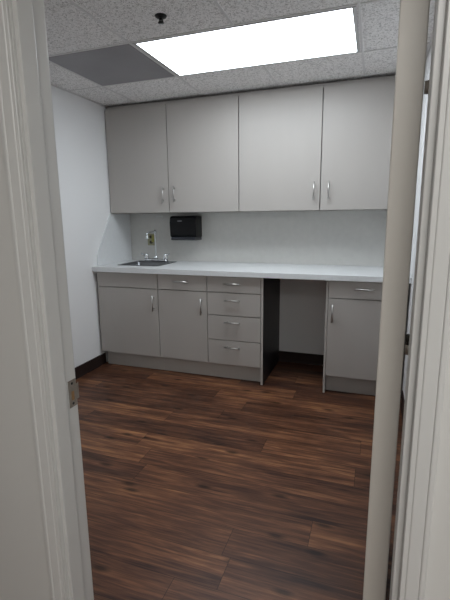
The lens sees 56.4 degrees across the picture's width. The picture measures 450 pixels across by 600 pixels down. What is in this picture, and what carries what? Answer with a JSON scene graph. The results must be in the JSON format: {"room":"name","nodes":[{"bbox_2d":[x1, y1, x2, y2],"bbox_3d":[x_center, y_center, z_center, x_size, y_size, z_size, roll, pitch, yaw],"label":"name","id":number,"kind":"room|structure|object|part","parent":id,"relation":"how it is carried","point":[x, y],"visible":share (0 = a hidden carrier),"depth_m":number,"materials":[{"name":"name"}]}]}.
{"room":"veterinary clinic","nodes":[
{"label":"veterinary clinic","id":0,"kind":"room"},
{"bbox_2d":[51,85,111,366],"bbox_3d":[-1.433,-0.428,2.877,0.100,2.354,2.930,3,12,19],"label":"wall","id":1,"kind":"structure","parent":0,"point":[79,122],"depth_m":3.46,"materials":[{"name":"white paint"}]},
{"bbox_2d":[75,353,105,378],"bbox_3d":[-1.464,0.736,2.808,0.012,0.096,2.249,3,12,19],"label":"baseboard","id":2,"kind":"structure","parent":1,"relation":"attached to","point":[96,362],"depth_m":3.63,"materials":[{"name":"black plastic"}]},
{"bbox_2d":[97,214,131,265],"bbox_3d":[-1.020,-0.567,3.869,0.013,0.444,0.546,3,12,19],"label":"side splash","id":3,"kind":"object","parent":1,"relation":"attached to","point":[115,244],"visible":0.94,"depth_m":3.88,"materials":[{"name":"white laminate"}]},
{"bbox_2d":[0,122,449,599],"bbox_3d":[-0.457,-0.073,1.014,5.400,2.354,0.100,3,12,19],"label":"wall","id":4,"kind":"structure","parent":0,"point":[24,573],"depth_m":1.05,"materials":[{"name":"grey paint"}]},
{"bbox_2d":[0,0,66,599],"bbox_3d":[-0.451,0.070,0.979,0.042,2.088,0.014,3,12,19],"label":"trim","id":5,"kind":"structure","parent":4,"relation":"attached to","point":[9,104],"depth_m":0.96,"materials":[{"name":"grey paint"}]},
{"bbox_2d":[9,0,93,599],"bbox_3d":[-0.412,0.071,1.034,0.029,2.063,0.113,3,12,19],"label":"trim","id":6,"kind":"structure","parent":4,"relation":"attached to","point":[27,18],"depth_m":0.99,"materials":[{"name":"grey paint"}]},
{"bbox_3d":[-0.395,0.241,1.100,0.005,0.073,0.042,2,11,14],"label":"strike plate","id":7,"kind":"part","parent":6,"relation":"part of","materials":[{"name":"metal"}]},
{"bbox_2d":[363,0,429,599],"bbox_3d":[0.477,0.047,1.174,0.058,2.022,0.775,4,12,22],"label":"door","id":8,"kind":"structure","parent":4,"relation":"in","point":[410,86],"depth_m":0.81,"materials":[{"name":"white paint"}]},
{"bbox_2d":[389,0,447,599],"bbox_3d":[0.348,0.116,0.763,0.029,2.063,0.100,3,12,19],"label":"trim","id":9,"kind":"structure","parent":4,"relation":"attached to","point":[440,13],"depth_m":0.70,"materials":[{"name":"grey paint"}]},
{"bbox_2d":[399,0,449,599],"bbox_3d":[0.346,0.116,0.702,0.042,2.088,0.014,3,12,19],"label":"trim","id":10,"kind":"structure","parent":4,"relation":"attached to","point":[435,323],"depth_m":0.70,"materials":[{"name":"grey paint"}]},
{"bbox_2d":[76,361,402,599],"bbox_3d":[-0.277,1.028,1.716,5.400,0.080,4.850,3,12,19],"label":"floor","id":11,"kind":"structure","parent":0,"point":[198,486],"depth_m":2.09,"materials":[{"name":"brown wood"}]},
{"bbox_2d":[97,272,163,369],"bbox_3d":[-0.736,0.136,3.865,0.587,0.851,0.628,3,12,19],"label":"base cabinet","id":12,"kind":"object","parent":11,"relation":"on","point":[128,302],"visible":0.8,"depth_m":3.60,"materials":[{"name":"grey laminate"}]},
{"bbox_3d":[-0.825,0.183,3.615,0.581,0.582,0.019,3,12,19],"label":"door","id":13,"kind":"part","parent":12,"relation":"part of","materials":[{"name":"grey laminate"}]},
{"bbox_2d":[157,274,210,375],"bbox_3d":[-0.253,0.164,3.697,0.436,0.851,0.628,3,12,19],"label":"base cabinet","id":14,"kind":"object","parent":11,"relation":"on","point":[183,304],"visible":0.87,"depth_m":3.43,"materials":[{"name":"grey laminate"}]},
{"bbox_3d":[-0.346,-0.141,3.379,0.430,0.122,0.019,3,12,19],"label":"drawer","id":15,"kind":"part","parent":14,"relation":"part of","materials":[{"name":"grey laminate"}]},
{"bbox_3d":[-0.343,0.210,3.448,0.430,0.582,0.019,3,12,19],"label":"door","id":16,"kind":"part","parent":14,"relation":"part of","materials":[{"name":"grey laminate"}]},
{"bbox_2d":[207,276,279,384],"bbox_3d":[0.170,0.187,3.555,0.456,0.851,0.638,3,12,19],"label":"base cabinet","id":17,"kind":"object","parent":11,"relation":"on","point":[244,312],"visible":0.95,"depth_m":3.30,"materials":[{"name":"grey laminate"}]},
{"bbox_3d":[0.068,0.035,3.266,0.432,0.177,0.019,3,12,19],"label":"drawer","id":18,"kind":"part","parent":17,"relation":"part of","materials":[{"name":"grey laminate"}]},
{"bbox_3d":[0.066,-0.117,3.236,0.432,0.122,0.019,3,12,19],"label":"drawer","id":19,"kind":"part","parent":17,"relation":"part of","materials":[{"name":"grey laminate"}]},
{"bbox_3d":[0.072,0.422,3.342,0.432,0.198,0.019,3,12,19],"label":"drawer","id":20,"kind":"part","parent":17,"relation":"part of","materials":[{"name":"grey laminate"}]},
{"bbox_3d":[0.070,0.224,3.303,0.432,0.194,0.019,3,12,19],"label":"drawer","id":21,"kind":"part","parent":17,"relation":"part of","materials":[{"name":"grey laminate"}]},
{"bbox_3d":[0.383,0.196,3.500,0.018,0.851,0.602,3,12,19],"label":"panel","id":22,"kind":"part","parent":17,"relation":"part of","materials":[{"name":"black"}]},
{"bbox_2d":[322,280,381,395],"bbox_3d":[1.068,0.239,3.244,0.524,0.851,0.638,3,12,19],"label":"base cabinet","id":23,"kind":"object","parent":11,"relation":"on","point":[353,309],"visible":0.66,"depth_m":3.00,"materials":[{"name":"grey laminate"}]},
{"bbox_2d":[92,260,410,283],"bbox_3d":[0.150,-0.255,3.476,2.512,0.040,0.633,3,12,19],"label":"countertop","id":24,"kind":"structure","parent":23,"relation":"on","point":[225,269],"depth_m":3.29,"materials":[{"name":"white laminate"}]},
{"bbox_2d":[118,260,176,265],"bbox_3d":[-0.698,-0.256,3.821,0.408,0.162,0.402,3,12,19],"label":"sink","id":25,"kind":"object","parent":24,"relation":"in","point":[142,262],"visible":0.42,"depth_m":3.92,"materials":[{"name":"silver metal"}]},
{"bbox_2d":[141,230,169,261],"bbox_3d":[-0.654,-0.509,3.923,0.222,0.294,0.220,-6,12,-25],"label":"faucet","id":26,"kind":"object","parent":24,"relation":"on","point":[146,258],"visible":1,"depth_m":3.92,"materials":[{"name":"silver metal"}]},
{"bbox_3d":[-0.756,-0.421,3.990,0.075,0.058,0.048,3,12,19],"label":"handle","id":27,"kind":"part","parent":26,"relation":"part of","materials":[{"name":"silver metal"}]},
{"bbox_3d":[-0.673,-0.508,3.868,0.040,0.275,0.178,3,12,19],"label":"spout","id":28,"kind":"part","parent":26,"relation":"part of","materials":[{"name":"silver metal"}]},
{"bbox_3d":[-0.649,-0.378,3.960,0.244,0.022,0.052,3,12,19],"label":"deck plate","id":29,"kind":"part","parent":26,"relation":"part of","materials":[{"name":"silver metal"}]},
{"bbox_3d":[0.834,0.222,3.343,0.015,0.851,0.602,3,12,19],"label":"panel","id":30,"kind":"part","parent":23,"relation":"part of","materials":[{"name":"grey laminate"}]},
{"bbox_3d":[0.767,0.098,2.998,0.012,0.130,0.036,3,12,19],"label":"handle","id":31,"kind":"part","parent":23,"relation":"part of","materials":[{"name":"silver metal"}]},
{"bbox_3d":[0.984,0.287,2.988,0.503,0.582,0.019,3,12,19],"label":"door","id":32,"kind":"part","parent":23,"relation":"part of","materials":[{"name":"grey laminate"}]},
{"bbox_3d":[0.980,-0.065,2.919,0.503,0.122,0.019,3,12,19],"label":"drawer","id":33,"kind":"part","parent":23,"relation":"part of","materials":[{"name":"grey laminate"}]},
{"bbox_3d":[0.962,-0.071,2.894,0.130,0.012,0.036,3,12,19],"label":"handle","id":34,"kind":"part","parent":23,"relation":"part of","materials":[{"name":"silver metal"}]},
{"bbox_2d":[44,0,434,107],"bbox_3d":[-0.301,-1.251,1.268,5.400,0.063,4.850,3,12,19],"label":"ceiling","id":35,"kind":"structure","parent":0,"point":[72,26],"depth_m":2.26,"materials":[{"name":"tile"}]},
{"bbox_2d":[49,44,173,85],"bbox_3d":[-0.719,-1.504,2.716,0.587,0.004,0.587,3,12,19],"label":"ceiling panel","id":36,"kind":"object","parent":35,"relation":"attached to","point":[120,64],"visible":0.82,"depth_m":2.67,"materials":[{"name":"grey"}]},
{"bbox_2d":[155,13,166,24],"bbox_3d":[-0.310,-1.359,2.034,0.058,0.034,0.058,3,12,19],"label":"sprinkler","id":37,"kind":"object","parent":35,"relation":"attached to","point":[161,16],"visible":1,"depth_m":2.02,"materials":[{"name":"black metal"}]},
{"bbox_2d":[132,6,359,75],"bbox_3d":[0.143,-1.453,2.417,1.194,0.004,0.585,3,12,19],"label":"recessed light","id":38,"kind":"object","parent":35,"relation":"in","point":[335,31],"visible":1,"depth_m":2.36,"materials":[{"name":"white plastic"}]},
{"bbox_2d":[150,210,359,354],"bbox_3d":[0.269,-0.619,3.757,2.515,2.354,0.100,3,12,19],"label":"wall","id":39,"kind":"structure","parent":0,"point":[302,302],"depth_m":3.71,"materials":[{"name":"white paint"}]},
{"bbox_2d":[105,93,239,213],"bbox_3d":[-0.420,-1.215,3.636,1.215,0.900,0.343,3,12,19],"label":"upper cabinet","id":40,"kind":"object","parent":39,"relation":"attached to","point":[182,155],"visible":0.96,"depth_m":3.49,"materials":[{"name":"grey laminate"}]},
{"bbox_3d":[-0.757,-1.198,3.624,0.584,0.872,0.019,3,12,19],"label":"door","id":41,"kind":"part","parent":40,"relation":"part of","materials":[{"name":"grey laminate"}]},
{"bbox_3d":[-0.184,-1.165,3.425,0.619,0.872,0.019,3,12,19],"label":"door","id":42,"kind":"part","parent":40,"relation":"part of","materials":[{"name":"grey laminate"}]},
{"bbox_2d":[130,210,386,265],"bbox_3d":[0.251,-0.551,3.718,2.512,0.445,0.009,3,12,19],"label":"backsplash","id":43,"kind":"structure","parent":39,"relation":"attached to","point":[354,238],"depth_m":3.65,"materials":[{"name":"laminate"}]},
{"bbox_2d":[148,234,154,244],"bbox_3d":[-0.712,-0.583,4.047,0.078,0.112,0.009,3,12,19],"label":"wall outlet","id":44,"kind":"object","parent":43,"relation":"attached to","point":[151,241],"visible":0.8,"depth_m":4.04,"materials":[{"name":"beige plastic"}]},
{"bbox_2d":[170,216,201,240],"bbox_3d":[-0.357,-0.656,3.824,0.255,0.218,0.161,3,12,19],"label":"dispenser","id":45,"kind":"object","parent":43,"relation":"attached to","point":[181,227],"visible":1,"depth_m":3.77,"materials":[{"name":"black plastic"}]},
{"bbox_2d":[279,351,323,365],"bbox_3d":[0.713,0.525,3.766,0.464,0.096,0.012,3,12,19],"label":"baseboard","id":46,"kind":"structure","parent":39,"relation":"attached to","point":[284,356],"depth_m":3.77,"materials":[{"name":"black plastic"}]},
{"bbox_2d":[239,75,394,211],"bbox_3d":[0.751,-1.148,3.229,1.267,0.900,0.343,3,12,19],"label":"upper cabinet","id":47,"kind":"object","parent":39,"relation":"attached to","point":[324,146],"visible":0.76,"depth_m":3.12,"materials":[{"name":"grey laminate"}]},
{"bbox_3d":[0.414,-1.130,3.217,0.635,0.872,0.019,3,12,19],"label":"door","id":48,"kind":"part","parent":47,"relation":"part of","materials":[{"name":"grey laminate"}]},
{"bbox_3d":[0.669,-0.824,3.158,0.012,0.130,0.036,3,12,19],"label":"handle","id":49,"kind":"part","parent":47,"relation":"part of","materials":[{"name":"silver metal"}]},
{"bbox_3d":[1.012,-1.096,3.010,0.620,0.872,0.019,3,12,19],"label":"door","id":50,"kind":"part","parent":47,"relation":"part of","materials":[{"name":"grey laminate"}]},
{"bbox_2d":[401,44,431,399],"bbox_3d":[1.033,-0.286,2.020,0.100,2.354,2.930,3,12,19],"label":"wall","id":51,"kind":"structure","parent":0,"point":[428,60],"depth_m":2.69,"materials":[{"name":"white paint"}]},
{"bbox_2d":[400,391,404,421],"bbox_3d":[0.881,0.880,1.947,0.012,0.096,2.159,3,12,19],"label":"baseboard","id":52,"kind":"structure","parent":51,"relation":"attached to","point":[402,394],"depth_m":2.82,"materials":[{"name":"black plastic"}]}
]}

